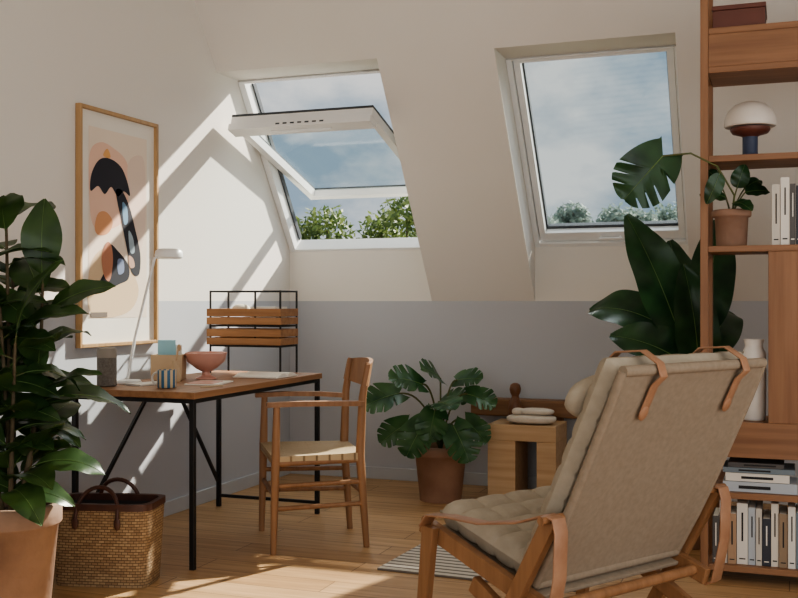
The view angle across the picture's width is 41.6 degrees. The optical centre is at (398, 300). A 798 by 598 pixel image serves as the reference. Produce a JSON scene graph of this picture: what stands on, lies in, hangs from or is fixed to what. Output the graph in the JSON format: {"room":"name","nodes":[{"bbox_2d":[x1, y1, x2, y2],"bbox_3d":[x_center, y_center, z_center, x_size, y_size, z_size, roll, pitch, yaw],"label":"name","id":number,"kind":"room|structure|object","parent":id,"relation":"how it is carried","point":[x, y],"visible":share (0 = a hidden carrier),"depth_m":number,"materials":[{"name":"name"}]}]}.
{"room":"home office","nodes":[
{"label":"home office","id":0,"kind":"room"},
{"bbox_2d":[0,0,289,500],"bbox_3d":[-2.158,-0.705,3.235,0.200,3.650,8.160,0,0,20],"label":"wall","id":1,"kind":"structure","parent":0,"point":[151,61],"depth_m":5.43,"materials":[{"name":"paint"}]},
{"bbox_2d":[75,103,158,347],"bbox_3d":[-1.351,-0.344,5.072,0.028,1.117,0.633,0,0,20],"label":"framed poster","id":2,"kind":"object","parent":1,"relation":"attached to","point":[117,155],"visible":0.98,"depth_m":5.04,"materials":[{"name":"beige paper"}]},
{"bbox_2d":[164,471,290,516],"bbox_3d":[-2.094,1.083,3.096,0.016,0.075,7.944,0,0,20],"label":"baseboard","id":3,"kind":"structure","parent":1,"relation":"attached to","point":[176,505],"depth_m":5.90,"materials":[{"name":"grey paint"}]},
{"bbox_2d":[51,473,797,597],"bbox_3d":[0.490,1.180,2.250,5.850,0.120,8.160,0,0,20],"label":"floor","id":4,"kind":"structure","parent":0,"point":[317,556],"depth_m":4.58,"materials":[{"name":"brown wood"}]},
{"bbox_2d":[0,193,130,597],"bbox_3d":[-1.355,0.376,3.691,0.711,1.488,0.742,0,0,20],"label":"rubber plant","id":5,"kind":"object","parent":4,"relation":"on","point":[31,509],"visible":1,"depth_m":3.62,"materials":[{"name":"green plant"}]},
{"bbox_2d":[55,477,165,587],"bbox_3d":[-1.163,0.920,4.204,0.418,0.398,0.268,0,0,6],"label":"wicker basket","id":6,"kind":"object","parent":4,"relation":"on","point":[111,539],"visible":0.94,"depth_m":4.10,"materials":[{"name":"brown wicker"}]},
{"bbox_2d":[72,370,321,570],"bbox_3d":[-0.921,0.750,5.053,0.630,0.740,1.270,0,0,20],"label":"desk","id":7,"kind":"object","parent":4,"relation":"on","point":[183,394],"visible":0.76,"depth_m":4.75,"materials":[{"name":"brown wood"}]},
{"bbox_2d":[97,347,116,386],"bbox_3d":[-1.301,0.293,4.677,0.086,0.172,0.086,0,0,20],"label":"canister","id":8,"kind":"object","parent":7,"relation":"on","point":[106,357],"visible":0.98,"depth_m":4.64,"materials":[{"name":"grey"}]},
{"bbox_2d":[125,381,156,385],"bbox_3d":[-1.140,0.375,4.761,0.110,0.008,0.170,0,0,38],"label":"envelope","id":9,"kind":"object","parent":7,"relation":"on","point":[150,383],"visible":0.63,"depth_m":4.72,"materials":[{"name":"white paper"}]},
{"bbox_2d":[117,248,182,383],"bbox_3d":[-1.182,0.062,4.971,0.167,0.634,0.422,0,0,20],"label":"desk lamp","id":10,"kind":"object","parent":7,"relation":"on","point":[163,253],"depth_m":4.98,"materials":[{"name":"white metal"}]},
{"bbox_2d":[151,369,175,387],"bbox_3d":[-1.023,0.340,4.599,0.104,0.078,0.084,0,0,45],"label":"coffee mug","id":11,"kind":"object","parent":7,"relation":"on","point":[166,378],"visible":1,"depth_m":4.56,"materials":[{"name":"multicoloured ceramic"}]},
{"bbox_2d":[151,340,185,379],"bbox_3d":[-1.116,0.284,5.088,0.150,0.190,0.100,0,0,0],"label":"box","id":12,"kind":"object","parent":7,"relation":"on","point":[167,349],"visible":0.77,"depth_m":5.04,"materials":[{"name":"paper"}]},
{"bbox_2d":[171,344,181,381],"bbox_3d":[-1.049,0.291,4.925,0.060,0.176,0.060,0,0,20],"label":"bud vase","id":13,"kind":"object","parent":7,"relation":"on","point":[175,365],"visible":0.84,"depth_m":4.91,"materials":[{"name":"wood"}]},
{"bbox_2d":[185,351,226,379],"bbox_3d":[-0.939,0.314,5.107,0.204,0.130,0.204,0,0,20],"label":"footed bowl","id":14,"kind":"object","parent":7,"relation":"on","point":[204,361],"visible":1,"depth_m":5.05,"materials":[{"name":"pink ceramic"}]},
{"bbox_2d":[184,380,232,384],"bbox_3d":[-0.872,0.374,4.827,0.160,0.009,0.220,0,0,9],"label":"notepad","id":15,"kind":"object","parent":7,"relation":"on","point":[199,382],"visible":0.95,"depth_m":4.77,"materials":[{"name":"paper"}]},
{"bbox_2d":[200,385,222,387],"bbox_3d":[-0.823,0.375,4.616,0.007,0.007,0.126,0,0,39],"label":"pencil","id":16,"kind":"object","parent":7,"relation":"on","point":[211,385],"visible":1,"depth_m":4.62,"materials":[{"name":"yellow wood"}]},
{"bbox_2d":[207,290,297,372],"bbox_3d":[-0.771,0.162,5.544,0.434,0.434,0.214,0,0,20],"label":"rack","id":17,"kind":"object","parent":7,"relation":"on","point":[228,337],"visible":0.98,"depth_m":5.46,"materials":[{"name":"brown wood"}]},
{"bbox_2d":[233,371,297,378],"bbox_3d":[-0.667,0.368,5.263,0.240,0.020,0.240,0,0,20],"label":"open magazine","id":18,"kind":"object","parent":7,"relation":"on","point":[250,374],"visible":1,"depth_m":5.19,"materials":[{"name":"paper"}]},
{"bbox_2d":[255,357,372,554],"bbox_3d":[-0.389,0.696,4.931,0.521,0.851,0.569,0,0,-13],"label":"dining chair","id":19,"kind":"object","parent":4,"relation":"on","point":[282,455],"visible":1,"depth_m":4.77,"materials":[{"name":"brown wood"}]},
{"bbox_2d":[366,358,497,503],"bbox_3d":[0.169,0.720,5.848,0.648,0.799,0.524,0,0,42],"label":"monstera","id":20,"kind":"object","parent":4,"relation":"on","point":[441,461],"visible":0.97,"depth_m":5.79,"materials":[{"name":"plant"}]},
{"bbox_2d":[377,544,575,591],"bbox_3d":[0.447,1.115,4.528,0.860,0.008,0.720,0,0,23],"label":"striped rug","id":21,"kind":"object","parent":4,"relation":"on","point":[447,565],"visible":0.24,"depth_m":4.41,"materials":[{"name":"white fabric"}]},
{"bbox_2d":[471,397,576,420],"bbox_3d":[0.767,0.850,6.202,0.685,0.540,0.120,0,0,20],"label":"wooden bench","id":22,"kind":"object","parent":4,"relation":"on","point":[501,409],"visible":0.12,"depth_m":6.14,"materials":[{"name":"brown wood"}]},
{"bbox_2d":[488,418,566,494],"bbox_3d":[0.732,0.905,5.969,0.390,0.430,0.300,0,0,20],"label":"side table","id":23,"kind":"object","parent":4,"relation":"on","point":[508,443],"visible":0.65,"depth_m":5.86,"materials":[{"name":"brown wood"}]},
{"bbox_2d":[508,383,521,414],"bbox_3d":[0.674,0.582,6.087,0.082,0.216,0.082,0,0,20],"label":"figurine","id":24,"kind":"object","parent":23,"relation":"on","point":[515,388],"visible":0.69,"depth_m":6.06,"materials":[{"name":"brown wood"}]},
{"bbox_2d":[506,408,555,423],"bbox_3d":[0.744,0.644,5.901,0.280,0.088,0.160,0,0,20],"label":"cushion","id":25,"kind":"object","parent":23,"relation":"on","point":[520,415],"visible":1,"depth_m":5.84,"materials":[{"name":"beige fabric"}]},
{"bbox_2d":[417,346,766,597],"bbox_3d":[0.598,0.632,3.071,0.808,1.010,0.860,0,0,-39],"label":"lounge chair","id":26,"kind":"object","parent":4,"relation":"on","point":[633,489],"visible":1,"depth_m":2.94,"materials":[{"name":"fabric"}]},
{"bbox_2d":[588,214,742,549],"bbox_3d":[1.273,0.356,4.869,0.720,1.529,0.442,0,0,-4],"label":"potted plant","id":27,"kind":"object","parent":4,"relation":"on","point":[662,317],"visible":0.65,"depth_m":4.81,"materials":[{"name":"green plant"}]},
{"bbox_2d":[700,0,797,576],"bbox_3d":[1.757,-0.330,4.158,1.065,2.900,0.300,0,0,20],"label":"bookshelf","id":28,"kind":"object","parent":4,"relation":"on","point":[766,53],"visible":0.62,"depth_m":4.14,"materials":[{"name":"brown wood"}]},
{"bbox_2d":[612,136,769,245],"bbox_3d":[1.196,-0.442,4.212,0.650,0.441,0.230,0,0,-13],"label":"potted plant","id":29,"kind":"object","parent":28,"relation":"on","point":[651,168],"visible":0.94,"depth_m":4.22,"materials":[{"name":"plant"}]},
{"bbox_2d":[712,1,766,27],"bbox_3d":[1.394,-1.138,4.293,0.206,0.094,0.226,0,0,20],"label":"storage box","id":30,"kind":"object","parent":28,"relation":"on","point":[746,13],"visible":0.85,"depth_m":4.19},
{"bbox_2d":[724,101,776,153],"bbox_3d":[1.428,-0.696,4.270,0.204,0.229,0.204,0,0,20],"label":"table lamp","id":31,"kind":"object","parent":28,"relation":"on","point":[748,120],"visible":0.79,"depth_m":4.21,"materials":[{"name":"white glass"}]},
{"bbox_2d":[742,339,765,420],"bbox_3d":[1.432,0.317,4.237,0.096,0.325,0.096,0,0,44],"label":"ceramic vase","id":32,"kind":"object","parent":28,"relation":"on","point":[753,348],"visible":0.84,"depth_m":4.20,"materials":[{"name":"white ceramic"}]},
{"bbox_2d":[712,499,797,568],"bbox_3d":[1.523,0.924,4.228,0.487,0.249,0.208,0,0,20],"label":"books","id":33,"kind":"object","parent":28,"relation":"in","point":[758,536],"visible":0.79,"depth_m":4.16,"materials":[{"name":"paper"}]},
{"bbox_2d":[723,457,797,494],"bbox_3d":[1.460,0.701,4.242,0.280,0.116,0.191,0,0,20],"label":"books","id":34,"kind":"object","parent":28,"relation":"on","point":[755,475],"visible":0.94,"depth_m":4.16,"materials":[{"name":"white paper"}]},
{"bbox_2d":[772,177,797,244],"bbox_3d":[1.674,-0.354,4.167,0.362,0.265,0.198,0,0,20],"label":"books","id":35,"kind":"object","parent":28,"relation":"in","point":[780,196],"visible":0.94,"depth_m":4.13,"materials":[{"name":"paper"}]},
{"bbox_2d":[194,0,797,300],"bbox_3d":[0.504,-1.215,2.288,5.450,2.430,8.240,0,0,20],"label":"ceiling","id":36,"kind":"structure","parent":0,"point":[441,64],"depth_m":5.62,"materials":[{"name":"paint"}]},
{"bbox_2d":[506,45,687,246],"bbox_3d":[1.134,-0.833,5.838,0.906,1.047,0.795,0,0,20],"label":"frame","id":37,"kind":"object","parent":36,"relation":"in","point":[509,62],"visible":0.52,"depth_m":5.89,"materials":[{"name":"white paint"}]},
{"bbox_2d":[290,245,797,480],"bbox_3d":[1.877,0.400,5.981,5.450,1.440,0.200,0,0,20],"label":"wall","id":38,"kind":"structure","parent":0,"point":[378,305],"depth_m":6.48,"materials":[{"name":"paint"}]},
{"bbox_2d":[238,69,419,251],"bbox_3d":[-0.356,-0.833,6.392,0.973,1.047,0.795,0,0,20],"label":"frame","id":39,"kind":"object","parent":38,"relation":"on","point":[248,88],"visible":0.45,"depth_m":6.63,"materials":[{"name":"white paint"}]},
{"bbox_2d":[228,105,407,199],"bbox_3d":[-0.369,-0.872,6.356,0.873,0.392,1.130,0,0,20],"label":"window","id":40,"kind":"structure","parent":39,"relation":"in","point":[253,126],"depth_m":5.94,"materials":[{"name":"white paint"}]},
{"bbox_2d":[291,464,797,504],"bbox_3d":[1.847,1.083,5.877,5.435,0.075,0.016,0,0,20],"label":"baseboard","id":41,"kind":"structure","parent":38,"relation":"attached to","point":[404,474],"depth_m":6.56,"materials":[{"name":"grey paint"}]},
{"bbox_2d":[513,48,685,240],"bbox_3d":[1.131,-0.846,5.831,0.838,0.988,0.736,0,0,20],"label":"window","id":42,"kind":"structure","parent":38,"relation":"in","point":[669,228],"depth_m":5.95,"materials":[{"name":"white paint"}]},
{"label":"outside","id":43,"kind":"structure","parent":0,"visible":0},
{"bbox_3d":[17.080,5.225,45.927,120.000,0.190,82.000,0,0,20],"label":"lawn","id":44,"kind":"structure","parent":43,"visible":0},
{"bbox_2d":[296,216,323,239],"bbox_3d":[-1.370,1.946,15.268,1.786,6.355,1.402,0,0,20],"label":"tree","id":45,"kind":"object","parent":44,"relation":"on","point":[304,235],"visible":0.02,"depth_m":14.88,"materials":[{"name":"green plant"}]},
{"bbox_2d":[301,204,355,239],"bbox_3d":[-1.199,1.859,14.918,1.376,6.530,2.042,0,0,-38],"label":"tree","id":46,"kind":"object","parent":44,"relation":"on","point":[336,222],"visible":0.08,"depth_m":14.84,"materials":[{"name":"green plant"}]},
{"bbox_2d":[355,207,405,238],"bbox_3d":[-0.296,1.851,15.584,1.930,6.544,1.358,0,0,-45],"label":"tree","id":47,"kind":"object","parent":44,"relation":"on","point":[378,225],"visible":0.05,"depth_m":15.53,"materials":[{"name":"green plant"}]},
{"bbox_2d":[380,196,416,237],"bbox_3d":[0.170,1.747,14.992,1.482,6.752,1.688,0,0,-44],"label":"tree","id":48,"kind":"object","parent":44,"relation":"on","point":[392,216],"visible":0.09,"depth_m":14.79,"materials":[{"name":"green plant"}]},
{"bbox_2d":[548,216,562,223],"bbox_3d":[5.194,0.680,40.777,3.084,8.886,3.652,0,0,-11],"label":"tree","id":49,"kind":"object","parent":44,"relation":"on","point":[551,221],"visible":0.02,"depth_m":40.55,"materials":[{"name":"green plant"}]},
{"bbox_2d":[550,201,591,222],"bbox_3d":[6.946,0.523,42.440,3.235,9.200,3.377,0,0,20],"label":"tree","id":50,"kind":"object","parent":44,"relation":"on","point":[569,215],"visible":0.1,"depth_m":41.93,"materials":[{"name":"green plant"}]},
{"bbox_2d":[592,202,660,221],"bbox_3d":[8.007,0.638,40.432,3.374,8.969,3.710,0,0,-25],"label":"tree","id":51,"kind":"object","parent":44,"relation":"on","point":[617,214],"visible":0.06,"depth_m":40.00,"materials":[{"name":"green plant"}]},
{"bbox_2d":[627,206,645,214],"bbox_3d":[9.834,0.593,43.329,3.621,9.060,3.558,0,0,20],"label":"tree","id":52,"kind":"object","parent":44,"relation":"on","point":[631,207],"visible":0.02,"depth_m":43.25,"materials":[{"name":"green plant"}]},
{"bbox_2d":[653,203,676,220],"bbox_3d":[10.372,0.622,40.718,3.227,9.002,3.136,0,0,-2],"label":"tree","id":53,"kind":"object","parent":44,"relation":"on","point":[662,215],"visible":0.05,"depth_m":40.56,"materials":[{"name":"green plant"}]}
]}

